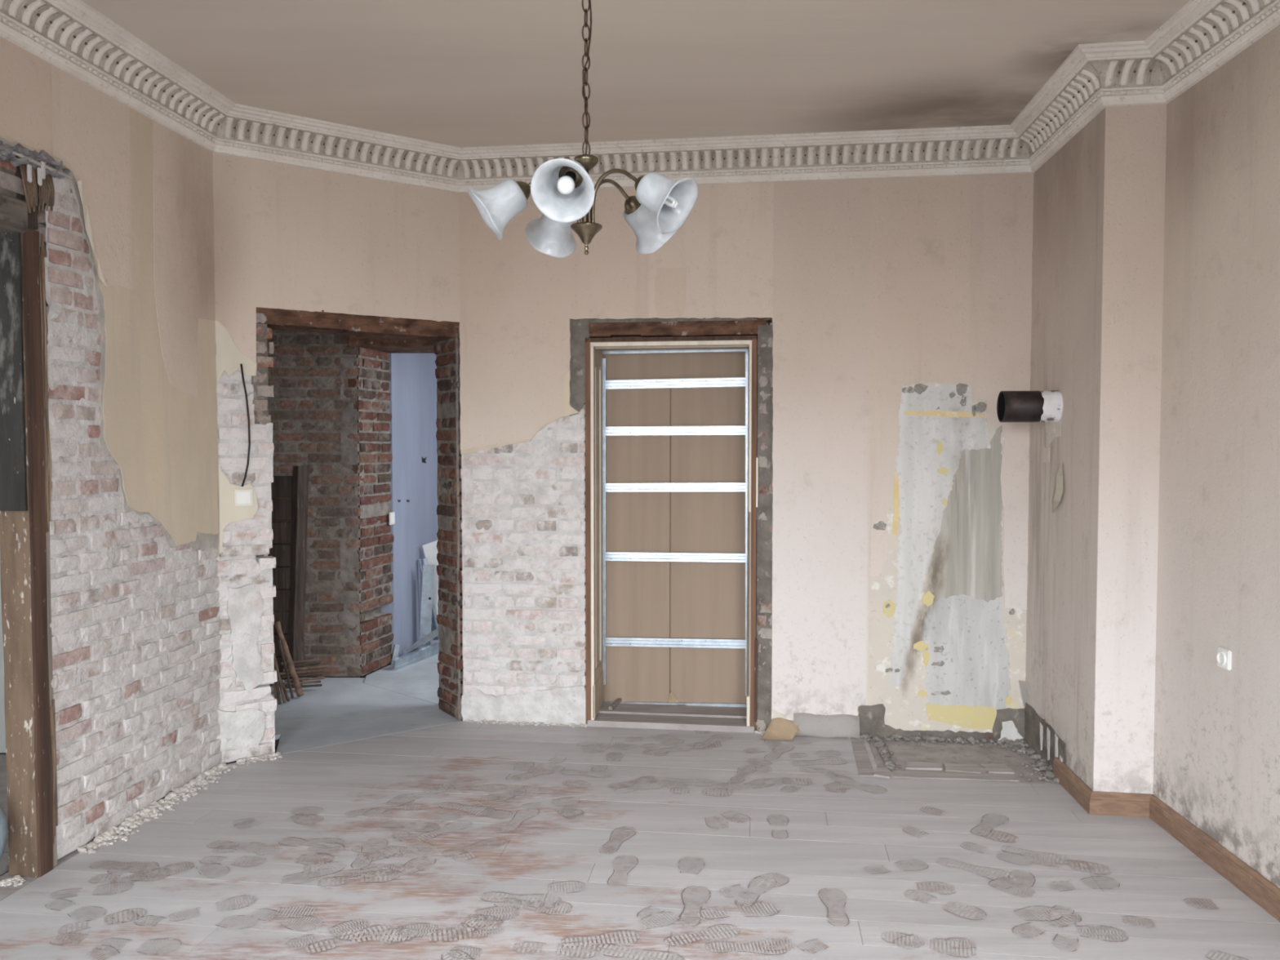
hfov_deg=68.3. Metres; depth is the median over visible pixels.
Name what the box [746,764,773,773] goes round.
print
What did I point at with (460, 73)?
ceiling
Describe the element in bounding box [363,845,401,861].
print
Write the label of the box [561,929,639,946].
print
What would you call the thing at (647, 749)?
print
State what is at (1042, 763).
rubble
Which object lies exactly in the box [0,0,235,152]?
crown molding
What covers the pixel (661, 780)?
print
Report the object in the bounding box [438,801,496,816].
print
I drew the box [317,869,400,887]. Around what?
print
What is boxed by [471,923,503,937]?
print
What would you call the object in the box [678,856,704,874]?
print
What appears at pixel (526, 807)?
print
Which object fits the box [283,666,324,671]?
lath
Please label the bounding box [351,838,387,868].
print
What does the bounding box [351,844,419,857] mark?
print
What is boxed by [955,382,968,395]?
stain
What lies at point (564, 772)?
print
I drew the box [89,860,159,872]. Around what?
print
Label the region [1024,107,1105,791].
wall
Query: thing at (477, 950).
print
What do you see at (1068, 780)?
baseboard
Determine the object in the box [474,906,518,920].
print
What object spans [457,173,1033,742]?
wall
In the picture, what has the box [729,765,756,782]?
print
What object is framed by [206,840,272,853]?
print
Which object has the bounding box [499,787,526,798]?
print
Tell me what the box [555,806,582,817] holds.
print
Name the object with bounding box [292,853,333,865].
print
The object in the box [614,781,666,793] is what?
print
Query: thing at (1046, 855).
print
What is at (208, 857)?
print
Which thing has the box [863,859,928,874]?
print
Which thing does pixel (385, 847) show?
print
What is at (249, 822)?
print
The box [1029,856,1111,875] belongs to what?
print
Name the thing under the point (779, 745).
print
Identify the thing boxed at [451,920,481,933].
print
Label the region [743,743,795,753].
print
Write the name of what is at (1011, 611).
stain
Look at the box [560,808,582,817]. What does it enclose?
print
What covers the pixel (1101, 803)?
baseboard
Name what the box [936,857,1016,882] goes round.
print
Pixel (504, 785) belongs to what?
print
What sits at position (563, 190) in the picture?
chandelier
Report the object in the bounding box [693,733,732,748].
print
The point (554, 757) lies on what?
print
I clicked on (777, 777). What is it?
print
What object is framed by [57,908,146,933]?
print
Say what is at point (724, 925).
print
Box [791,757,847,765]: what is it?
print
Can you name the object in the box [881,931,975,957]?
print
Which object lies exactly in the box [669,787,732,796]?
print
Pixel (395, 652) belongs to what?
steel offcut
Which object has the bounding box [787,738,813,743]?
print
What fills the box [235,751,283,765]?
rubble
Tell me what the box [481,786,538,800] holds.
print
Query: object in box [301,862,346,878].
print
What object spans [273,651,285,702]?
lath
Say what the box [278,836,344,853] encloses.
print
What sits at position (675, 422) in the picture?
door
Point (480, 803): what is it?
print
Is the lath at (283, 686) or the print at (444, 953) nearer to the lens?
the print at (444, 953)
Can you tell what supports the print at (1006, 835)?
on the floor
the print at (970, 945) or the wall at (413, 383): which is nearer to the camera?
the print at (970, 945)
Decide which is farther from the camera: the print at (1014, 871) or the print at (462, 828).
the print at (462, 828)
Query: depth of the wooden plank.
6.41 m
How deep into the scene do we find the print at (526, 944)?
2.99 m
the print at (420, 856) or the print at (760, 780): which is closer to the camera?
the print at (420, 856)
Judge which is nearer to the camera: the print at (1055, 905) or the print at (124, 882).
the print at (1055, 905)
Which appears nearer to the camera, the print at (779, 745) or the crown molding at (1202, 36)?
the crown molding at (1202, 36)
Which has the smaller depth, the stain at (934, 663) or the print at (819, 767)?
the print at (819, 767)
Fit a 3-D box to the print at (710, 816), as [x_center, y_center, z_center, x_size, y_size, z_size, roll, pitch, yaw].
[0.323,1.451,3.997,0.095,0.001,0.135,-1,2,-14]
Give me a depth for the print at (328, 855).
3.64 m
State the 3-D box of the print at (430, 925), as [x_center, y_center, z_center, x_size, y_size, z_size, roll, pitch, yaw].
[-0.737,1.482,3.106,0.136,0.001,0.094,0,2,-3]
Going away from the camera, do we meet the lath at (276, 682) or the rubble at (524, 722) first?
the rubble at (524, 722)
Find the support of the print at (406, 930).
on the floor
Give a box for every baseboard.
[1052,756,1093,814]
[1089,791,1151,817]
[1149,794,1279,921]
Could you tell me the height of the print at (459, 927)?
0.001 m
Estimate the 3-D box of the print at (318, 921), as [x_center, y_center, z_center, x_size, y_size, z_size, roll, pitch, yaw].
[-1.194,1.480,3.182,0.279,0.001,0.101,1,2,21]
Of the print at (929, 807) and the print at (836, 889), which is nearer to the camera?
the print at (836, 889)
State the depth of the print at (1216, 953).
2.95 m
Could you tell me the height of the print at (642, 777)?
0.001 m
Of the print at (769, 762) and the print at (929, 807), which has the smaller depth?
the print at (929, 807)
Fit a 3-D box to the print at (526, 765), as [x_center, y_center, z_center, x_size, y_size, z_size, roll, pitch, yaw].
[-0.591,1.428,4.634,0.100,0.001,0.270,0,2,10]
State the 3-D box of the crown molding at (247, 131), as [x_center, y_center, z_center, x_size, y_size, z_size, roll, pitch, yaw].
[-1.512,-1.714,4.916,1.298,0.202,0.168,-2,3,-35]
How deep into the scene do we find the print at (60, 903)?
3.24 m
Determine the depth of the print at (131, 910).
3.20 m
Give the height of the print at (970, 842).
0.001 m
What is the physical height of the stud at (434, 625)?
0.650 m
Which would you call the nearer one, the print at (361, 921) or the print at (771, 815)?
the print at (361, 921)
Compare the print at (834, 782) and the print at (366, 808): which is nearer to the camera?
the print at (366, 808)
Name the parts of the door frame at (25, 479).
post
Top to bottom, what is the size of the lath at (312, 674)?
0.020 m
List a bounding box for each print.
[44,898,106,920]
[48,881,133,898]
[49,933,88,945]
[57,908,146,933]
[86,945,120,959]
[88,868,171,883]
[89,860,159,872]
[94,937,182,955]
[107,865,133,875]
[110,862,195,885]
[111,910,139,923]
[133,915,166,925]
[168,894,257,921]
[196,862,229,877]
[199,856,266,866]
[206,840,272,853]
[212,844,235,852]
[215,915,259,928]
[233,817,255,825]
[234,818,261,828]
[249,908,322,931]
[255,848,282,855]
[273,904,316,918]
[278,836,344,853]
[281,871,319,884]
[284,920,368,948]
[288,813,324,825]
[289,806,323,815]
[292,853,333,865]
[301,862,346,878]
[302,862,328,871]
[304,854,332,865]
[305,838,344,848]
[305,924,392,953]
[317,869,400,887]
[333,863,405,878]
[336,927,416,942]
[346,808,370,817]
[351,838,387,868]
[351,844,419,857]
[354,871,379,881]
[356,853,377,862]
[360,862,392,878]
[363,794,417,817]
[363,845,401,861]
[377,821,439,831]
[378,929,413,944]
[379,847,402,858]
[391,831,436,854]
[393,923,437,937]
[396,783,453,802]
[400,804,422,809]
[400,856,435,874]
[404,811,460,831]
[415,820,471,839]
[427,925,473,942]
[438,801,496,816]
[440,950,474,959]
[441,838,505,856]
[448,946,481,959]
[451,783,508,791]
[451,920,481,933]
[452,779,475,786]
[452,851,477,861]
[461,914,503,930]
[462,792,515,808]
[469,803,490,812]
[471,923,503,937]
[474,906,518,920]
[479,808,512,818]
[480,891,561,908]
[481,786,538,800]
[493,897,572,915]
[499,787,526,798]
[500,807,539,831]
[506,761,534,780]
[511,764,565,780]
[512,941,599,959]
[520,796,581,809]
[547,756,565,764]
[547,880,585,893]
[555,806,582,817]
[560,769,613,777]
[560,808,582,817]
[561,806,584,818]
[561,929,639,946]
[562,780,591,788]
[576,742,627,747]
[580,744,608,751]
[587,743,636,752]
[591,764,607,771]
[595,942,684,959]
[599,826,636,853]
[604,752,622,760]
[607,776,658,788]
[607,855,638,887]
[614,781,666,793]
[625,734,677,741]
[636,906,663,919]
[637,911,679,928]
[640,738,684,748]
[642,749,667,755]
[648,744,698,754]
[657,777,715,786]
[658,780,688,788]
[663,924,740,946]
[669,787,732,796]
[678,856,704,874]
[678,885,711,926]
[688,742,715,749]
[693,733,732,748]
[694,741,721,747]
[697,902,780,919]
[705,816,728,829]
[705,938,789,955]
[717,782,748,790]
[718,872,789,897]
[720,810,751,823]
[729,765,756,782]
[734,875,777,907]
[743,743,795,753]
[744,778,776,788]
[745,758,773,765]
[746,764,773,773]
[760,937,794,951]
[764,739,782,746]
[764,744,793,759]
[764,777,792,784]
[766,814,789,839]
[780,784,800,792]
[782,777,813,785]
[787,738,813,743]
[787,750,841,757]
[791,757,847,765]
[797,938,829,953]
[800,767,853,777]
[815,767,855,784]
[817,888,848,926]
[822,782,855,790]
[824,786,847,792]
[854,783,887,793]
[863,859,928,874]
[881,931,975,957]
[893,933,926,949]
[902,826,928,837]
[903,889,986,919]
[915,881,956,893]
[920,806,944,815]
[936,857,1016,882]
[944,937,977,948]
[960,842,1034,865]
[970,813,1008,835]
[977,828,1018,842]
[988,876,1018,888]
[990,879,1035,897]
[1001,845,1071,864]
[1008,870,1035,888]
[1012,908,1081,937]
[1014,906,1062,920]
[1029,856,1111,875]
[1047,875,1120,890]
[1048,905,1074,919]
[1053,933,1079,951]
[1064,860,1092,868]
[1075,924,1128,942]
[1122,915,1156,928]
[1183,897,1218,909]
[1205,949,1248,959]
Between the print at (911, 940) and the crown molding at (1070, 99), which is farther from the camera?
the crown molding at (1070, 99)
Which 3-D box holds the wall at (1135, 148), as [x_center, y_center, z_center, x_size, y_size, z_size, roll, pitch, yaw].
[2.129,-0.169,4.124,0.292,3.230,0.200,0,2,8]
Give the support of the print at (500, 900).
on the floor
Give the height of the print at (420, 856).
0.001 m
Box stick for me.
[274,621,303,697]
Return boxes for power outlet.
[1216,646,1231,671]
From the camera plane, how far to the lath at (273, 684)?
5.90 m
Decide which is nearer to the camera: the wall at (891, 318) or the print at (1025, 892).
the print at (1025, 892)
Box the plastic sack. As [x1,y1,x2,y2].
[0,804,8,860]
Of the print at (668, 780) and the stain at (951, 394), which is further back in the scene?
the stain at (951, 394)
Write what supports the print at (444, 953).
on the floor
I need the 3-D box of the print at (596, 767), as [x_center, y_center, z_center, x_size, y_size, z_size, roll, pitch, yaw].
[-0.202,1.426,4.670,0.072,0.001,0.094,1,2,15]
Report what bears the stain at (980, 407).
on the wall at (891, 318)
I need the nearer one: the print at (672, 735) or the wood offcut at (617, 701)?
the print at (672, 735)
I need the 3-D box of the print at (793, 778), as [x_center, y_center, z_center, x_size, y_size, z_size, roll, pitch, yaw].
[0.751,1.433,4.490,0.149,0.001,0.105,0,2,5]
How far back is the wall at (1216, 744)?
3.55 m
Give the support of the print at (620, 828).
on the floor
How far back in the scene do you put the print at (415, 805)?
4.17 m
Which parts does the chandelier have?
lamp shade, lamp shade, lamp shade, bulb, arm, stem, arm, arm, lamp shade, lamp shade, bulb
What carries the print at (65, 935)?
on the floor
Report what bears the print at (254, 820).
on the floor
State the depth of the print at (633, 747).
4.98 m
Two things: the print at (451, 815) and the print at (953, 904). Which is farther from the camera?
the print at (451, 815)
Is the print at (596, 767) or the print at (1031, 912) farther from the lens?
the print at (596, 767)
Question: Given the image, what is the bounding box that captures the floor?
[0,639,1279,959]
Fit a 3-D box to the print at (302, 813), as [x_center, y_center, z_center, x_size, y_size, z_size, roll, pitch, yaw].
[-1.427,1.449,4.036,0.152,0.001,0.107,1,2,29]
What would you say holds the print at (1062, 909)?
on the floor
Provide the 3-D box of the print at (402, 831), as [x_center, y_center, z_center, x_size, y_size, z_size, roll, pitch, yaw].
[-0.913,1.458,3.798,0.100,0.001,0.270,-2,3,-43]
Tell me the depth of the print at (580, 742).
5.03 m
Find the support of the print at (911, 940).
on the floor
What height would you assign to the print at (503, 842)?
0.001 m
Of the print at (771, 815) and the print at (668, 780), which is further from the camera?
the print at (668, 780)
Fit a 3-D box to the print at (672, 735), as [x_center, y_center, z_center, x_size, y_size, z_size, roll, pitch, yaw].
[0.061,1.409,5.146,0.289,0.001,0.105,0,2,-10]
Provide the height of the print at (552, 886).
0.001 m
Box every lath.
[272,682,277,699]
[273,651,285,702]
[273,653,281,704]
[278,640,293,698]
[279,672,289,702]
[280,669,322,675]
[281,658,322,665]
[282,673,322,678]
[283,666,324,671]
[283,680,320,684]
[284,676,324,681]
[284,684,321,688]
[286,662,319,667]
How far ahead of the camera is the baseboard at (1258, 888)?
3.53 m
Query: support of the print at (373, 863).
on the floor
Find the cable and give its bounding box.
[240,364,250,486]
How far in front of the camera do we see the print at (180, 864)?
3.53 m
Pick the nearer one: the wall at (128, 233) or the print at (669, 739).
the wall at (128, 233)
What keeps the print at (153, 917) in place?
on the floor
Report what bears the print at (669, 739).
on the floor
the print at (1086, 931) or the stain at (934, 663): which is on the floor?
the print at (1086, 931)
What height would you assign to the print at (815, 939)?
0.001 m
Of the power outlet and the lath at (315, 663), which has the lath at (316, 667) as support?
the lath at (315, 663)
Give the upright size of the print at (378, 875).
0.001 m
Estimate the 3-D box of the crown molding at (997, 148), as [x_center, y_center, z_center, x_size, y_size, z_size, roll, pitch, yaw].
[0.509,-1.719,5.076,3.126,0.202,0.168,0,2,7]
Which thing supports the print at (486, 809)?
on the floor
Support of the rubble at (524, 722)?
on the floor
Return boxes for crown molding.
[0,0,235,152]
[213,103,460,192]
[458,124,1032,193]
[1010,44,1105,173]
[1079,40,1166,106]
[1144,0,1279,103]
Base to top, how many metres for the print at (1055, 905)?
0.001 m
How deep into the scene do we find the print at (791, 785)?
4.39 m
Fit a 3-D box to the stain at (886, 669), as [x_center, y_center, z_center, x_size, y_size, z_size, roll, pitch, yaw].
[1.359,1.038,5.153,0.042,0.025,0.004,0,2,7]
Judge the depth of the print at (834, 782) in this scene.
4.43 m
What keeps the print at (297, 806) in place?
on the floor
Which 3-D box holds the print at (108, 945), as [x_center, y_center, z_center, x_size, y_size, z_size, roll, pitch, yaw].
[-1.692,1.488,2.971,0.100,0.001,0.076,1,3,34]
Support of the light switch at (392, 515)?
attached to the wall at (413, 383)
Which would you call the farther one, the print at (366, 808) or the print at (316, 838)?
the print at (366, 808)
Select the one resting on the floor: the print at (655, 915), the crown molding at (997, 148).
the print at (655, 915)
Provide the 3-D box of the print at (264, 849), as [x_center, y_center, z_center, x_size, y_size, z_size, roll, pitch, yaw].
[-1.460,1.461,3.712,0.089,0.001,0.068,0,2,0]
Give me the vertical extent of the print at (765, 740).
0.001 m
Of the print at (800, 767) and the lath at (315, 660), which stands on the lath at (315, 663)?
the lath at (315, 660)
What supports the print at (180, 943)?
on the floor
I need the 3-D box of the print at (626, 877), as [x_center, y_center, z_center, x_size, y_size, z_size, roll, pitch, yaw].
[-0.069,1.467,3.546,0.098,0.001,0.265,0,2,10]
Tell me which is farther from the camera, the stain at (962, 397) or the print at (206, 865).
the stain at (962, 397)
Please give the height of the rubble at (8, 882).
0.018 m
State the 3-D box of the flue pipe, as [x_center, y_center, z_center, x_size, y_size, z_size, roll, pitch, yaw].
[1.893,-0.357,4.593,0.266,0.154,0.154,0,2,6]
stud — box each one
[417,558,438,639]
[419,563,434,644]
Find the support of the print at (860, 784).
on the floor
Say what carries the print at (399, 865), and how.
on the floor
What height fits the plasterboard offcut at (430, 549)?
0.810 m
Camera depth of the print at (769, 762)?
4.76 m
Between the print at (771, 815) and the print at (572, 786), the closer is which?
the print at (771, 815)
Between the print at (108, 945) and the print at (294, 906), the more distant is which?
the print at (294, 906)
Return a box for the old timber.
[288,466,309,685]
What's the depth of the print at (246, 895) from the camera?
3.27 m
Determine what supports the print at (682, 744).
on the floor
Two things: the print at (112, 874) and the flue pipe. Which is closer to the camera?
the print at (112, 874)
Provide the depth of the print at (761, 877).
3.39 m
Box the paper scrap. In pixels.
[760,717,799,740]
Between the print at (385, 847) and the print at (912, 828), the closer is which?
the print at (385, 847)
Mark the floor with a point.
(388, 824)
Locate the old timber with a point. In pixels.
(300, 473)
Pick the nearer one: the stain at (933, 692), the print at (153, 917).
the print at (153, 917)
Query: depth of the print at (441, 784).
4.38 m
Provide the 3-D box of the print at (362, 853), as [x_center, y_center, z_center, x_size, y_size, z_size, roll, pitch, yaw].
[-1.057,1.463,3.666,0.070,0.001,0.092,-2,3,-40]
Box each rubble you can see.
[0,875,25,886]
[76,763,236,853]
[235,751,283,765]
[465,719,587,727]
[754,730,849,738]
[859,733,1059,783]
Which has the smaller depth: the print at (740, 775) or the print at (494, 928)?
the print at (494, 928)
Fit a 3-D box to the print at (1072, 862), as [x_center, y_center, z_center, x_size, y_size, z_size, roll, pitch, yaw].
[1.672,1.464,3.596,0.095,0.001,0.072,0,2,10]
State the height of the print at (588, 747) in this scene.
0.001 m
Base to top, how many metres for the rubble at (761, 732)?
0.018 m
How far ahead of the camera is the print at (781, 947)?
3.02 m
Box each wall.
[0,35,222,859]
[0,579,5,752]
[212,152,463,764]
[267,329,436,676]
[380,353,438,657]
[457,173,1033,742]
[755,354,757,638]
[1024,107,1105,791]
[1093,103,1167,794]
[1152,24,1279,888]
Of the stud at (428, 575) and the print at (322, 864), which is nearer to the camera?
the print at (322, 864)
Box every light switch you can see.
[234,488,253,506]
[389,511,395,524]
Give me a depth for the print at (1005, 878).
3.44 m
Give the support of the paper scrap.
on the floor
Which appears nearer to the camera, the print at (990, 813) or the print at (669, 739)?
the print at (990, 813)
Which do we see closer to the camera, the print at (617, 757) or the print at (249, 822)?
the print at (249, 822)
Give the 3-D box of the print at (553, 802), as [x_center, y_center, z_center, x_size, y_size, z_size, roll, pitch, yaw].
[-0.397,1.443,4.209,0.269,0.001,0.099,-1,2,-20]
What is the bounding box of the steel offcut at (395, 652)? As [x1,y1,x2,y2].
[390,644,399,664]
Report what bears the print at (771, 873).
on the floor
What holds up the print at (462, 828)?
on the floor
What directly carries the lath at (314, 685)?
on the floor
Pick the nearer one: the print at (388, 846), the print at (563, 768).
the print at (388, 846)
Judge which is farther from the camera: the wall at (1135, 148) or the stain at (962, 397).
the stain at (962, 397)
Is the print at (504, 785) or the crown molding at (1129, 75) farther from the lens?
the print at (504, 785)
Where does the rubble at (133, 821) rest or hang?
on the floor
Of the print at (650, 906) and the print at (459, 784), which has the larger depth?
the print at (459, 784)
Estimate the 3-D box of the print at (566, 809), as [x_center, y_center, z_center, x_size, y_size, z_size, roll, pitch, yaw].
[-0.293,1.447,4.104,0.096,0.001,0.139,-1,2,-15]
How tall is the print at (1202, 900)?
0.001 m
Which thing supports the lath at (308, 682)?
on the lath at (314, 685)
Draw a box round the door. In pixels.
[602,348,747,707]
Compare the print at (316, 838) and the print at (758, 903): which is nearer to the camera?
the print at (758, 903)
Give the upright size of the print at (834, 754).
0.001 m
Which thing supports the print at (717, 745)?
on the floor
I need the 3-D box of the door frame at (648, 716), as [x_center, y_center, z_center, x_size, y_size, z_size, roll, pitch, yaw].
[0.194,0.297,5.455,0.967,2.199,0.377,0,2,7]
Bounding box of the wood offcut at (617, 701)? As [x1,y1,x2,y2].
[608,697,621,710]
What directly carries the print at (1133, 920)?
on the floor
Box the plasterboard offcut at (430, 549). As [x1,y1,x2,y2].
[422,540,438,614]
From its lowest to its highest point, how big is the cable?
0.614 m
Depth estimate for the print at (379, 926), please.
3.06 m
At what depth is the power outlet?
3.50 m
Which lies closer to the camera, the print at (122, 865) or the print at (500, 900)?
the print at (500, 900)
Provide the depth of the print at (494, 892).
3.33 m
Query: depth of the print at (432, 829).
3.96 m
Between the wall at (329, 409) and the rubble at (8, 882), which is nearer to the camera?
the rubble at (8, 882)
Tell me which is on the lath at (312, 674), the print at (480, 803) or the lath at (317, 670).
the lath at (317, 670)
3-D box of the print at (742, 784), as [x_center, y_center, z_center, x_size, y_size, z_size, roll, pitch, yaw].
[0.435,1.435,4.422,0.147,0.001,0.102,0,2,-5]
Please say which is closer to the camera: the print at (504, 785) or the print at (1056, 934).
the print at (1056, 934)
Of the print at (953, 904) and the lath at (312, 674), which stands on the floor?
the print at (953, 904)
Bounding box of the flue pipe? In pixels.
[996,390,1062,422]
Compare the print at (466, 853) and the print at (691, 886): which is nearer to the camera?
the print at (691, 886)
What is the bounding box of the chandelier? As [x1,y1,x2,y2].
[467,0,697,257]
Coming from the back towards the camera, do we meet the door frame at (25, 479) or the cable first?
the cable
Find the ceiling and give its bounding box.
[81,0,1190,147]
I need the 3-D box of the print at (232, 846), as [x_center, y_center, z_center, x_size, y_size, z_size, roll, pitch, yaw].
[-1.641,1.460,3.736,0.089,0.001,0.068,0,2,-1]
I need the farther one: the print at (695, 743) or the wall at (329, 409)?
the wall at (329, 409)
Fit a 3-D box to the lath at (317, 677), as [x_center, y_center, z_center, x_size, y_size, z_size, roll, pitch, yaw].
[-2.174,1.291,6.121,0.246,0.022,0.017,-1,2,-24]
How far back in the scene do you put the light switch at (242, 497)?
4.73 m
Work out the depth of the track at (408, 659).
6.96 m
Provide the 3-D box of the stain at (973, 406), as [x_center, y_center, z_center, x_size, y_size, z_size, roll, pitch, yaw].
[1.786,-0.369,5.046,0.025,0.064,0.004,0,2,7]
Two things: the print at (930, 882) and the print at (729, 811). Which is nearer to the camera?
the print at (930, 882)
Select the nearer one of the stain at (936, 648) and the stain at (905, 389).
the stain at (905, 389)
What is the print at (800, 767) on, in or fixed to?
on the floor
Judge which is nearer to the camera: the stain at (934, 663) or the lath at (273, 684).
the stain at (934, 663)
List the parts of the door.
board panel, board panel, cross rail, cross rail, cross rail, cross rail, cross rail, board panel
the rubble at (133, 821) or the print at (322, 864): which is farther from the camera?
the rubble at (133, 821)
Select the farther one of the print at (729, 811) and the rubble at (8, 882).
the print at (729, 811)
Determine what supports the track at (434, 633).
on the floor
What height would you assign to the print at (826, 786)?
0.001 m
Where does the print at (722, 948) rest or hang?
on the floor
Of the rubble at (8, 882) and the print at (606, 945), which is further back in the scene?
the rubble at (8, 882)
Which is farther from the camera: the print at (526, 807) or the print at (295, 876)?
the print at (526, 807)
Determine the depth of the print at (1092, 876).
3.44 m
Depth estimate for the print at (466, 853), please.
3.66 m
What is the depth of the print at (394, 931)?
3.07 m
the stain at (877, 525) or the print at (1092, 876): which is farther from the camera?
the stain at (877, 525)
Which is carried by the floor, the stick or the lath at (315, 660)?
the stick
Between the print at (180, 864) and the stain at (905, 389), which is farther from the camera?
the stain at (905, 389)
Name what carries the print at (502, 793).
on the floor
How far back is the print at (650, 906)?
3.22 m
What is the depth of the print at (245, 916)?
3.17 m
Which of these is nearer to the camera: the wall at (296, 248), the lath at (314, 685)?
the wall at (296, 248)
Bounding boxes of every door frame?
[0,160,57,877]
[585,335,758,733]
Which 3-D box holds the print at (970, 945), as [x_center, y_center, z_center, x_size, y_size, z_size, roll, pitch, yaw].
[1.029,1.485,3.028,0.097,0.001,0.068,0,2,0]
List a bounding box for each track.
[390,642,439,670]
[403,627,438,654]
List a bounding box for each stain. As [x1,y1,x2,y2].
[872,520,886,530]
[884,667,893,672]
[902,386,915,393]
[914,383,928,394]
[931,660,944,666]
[931,690,951,695]
[933,645,943,652]
[948,391,955,398]
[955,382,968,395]
[960,394,966,406]
[971,404,976,416]
[973,401,986,413]
[1008,608,1014,614]

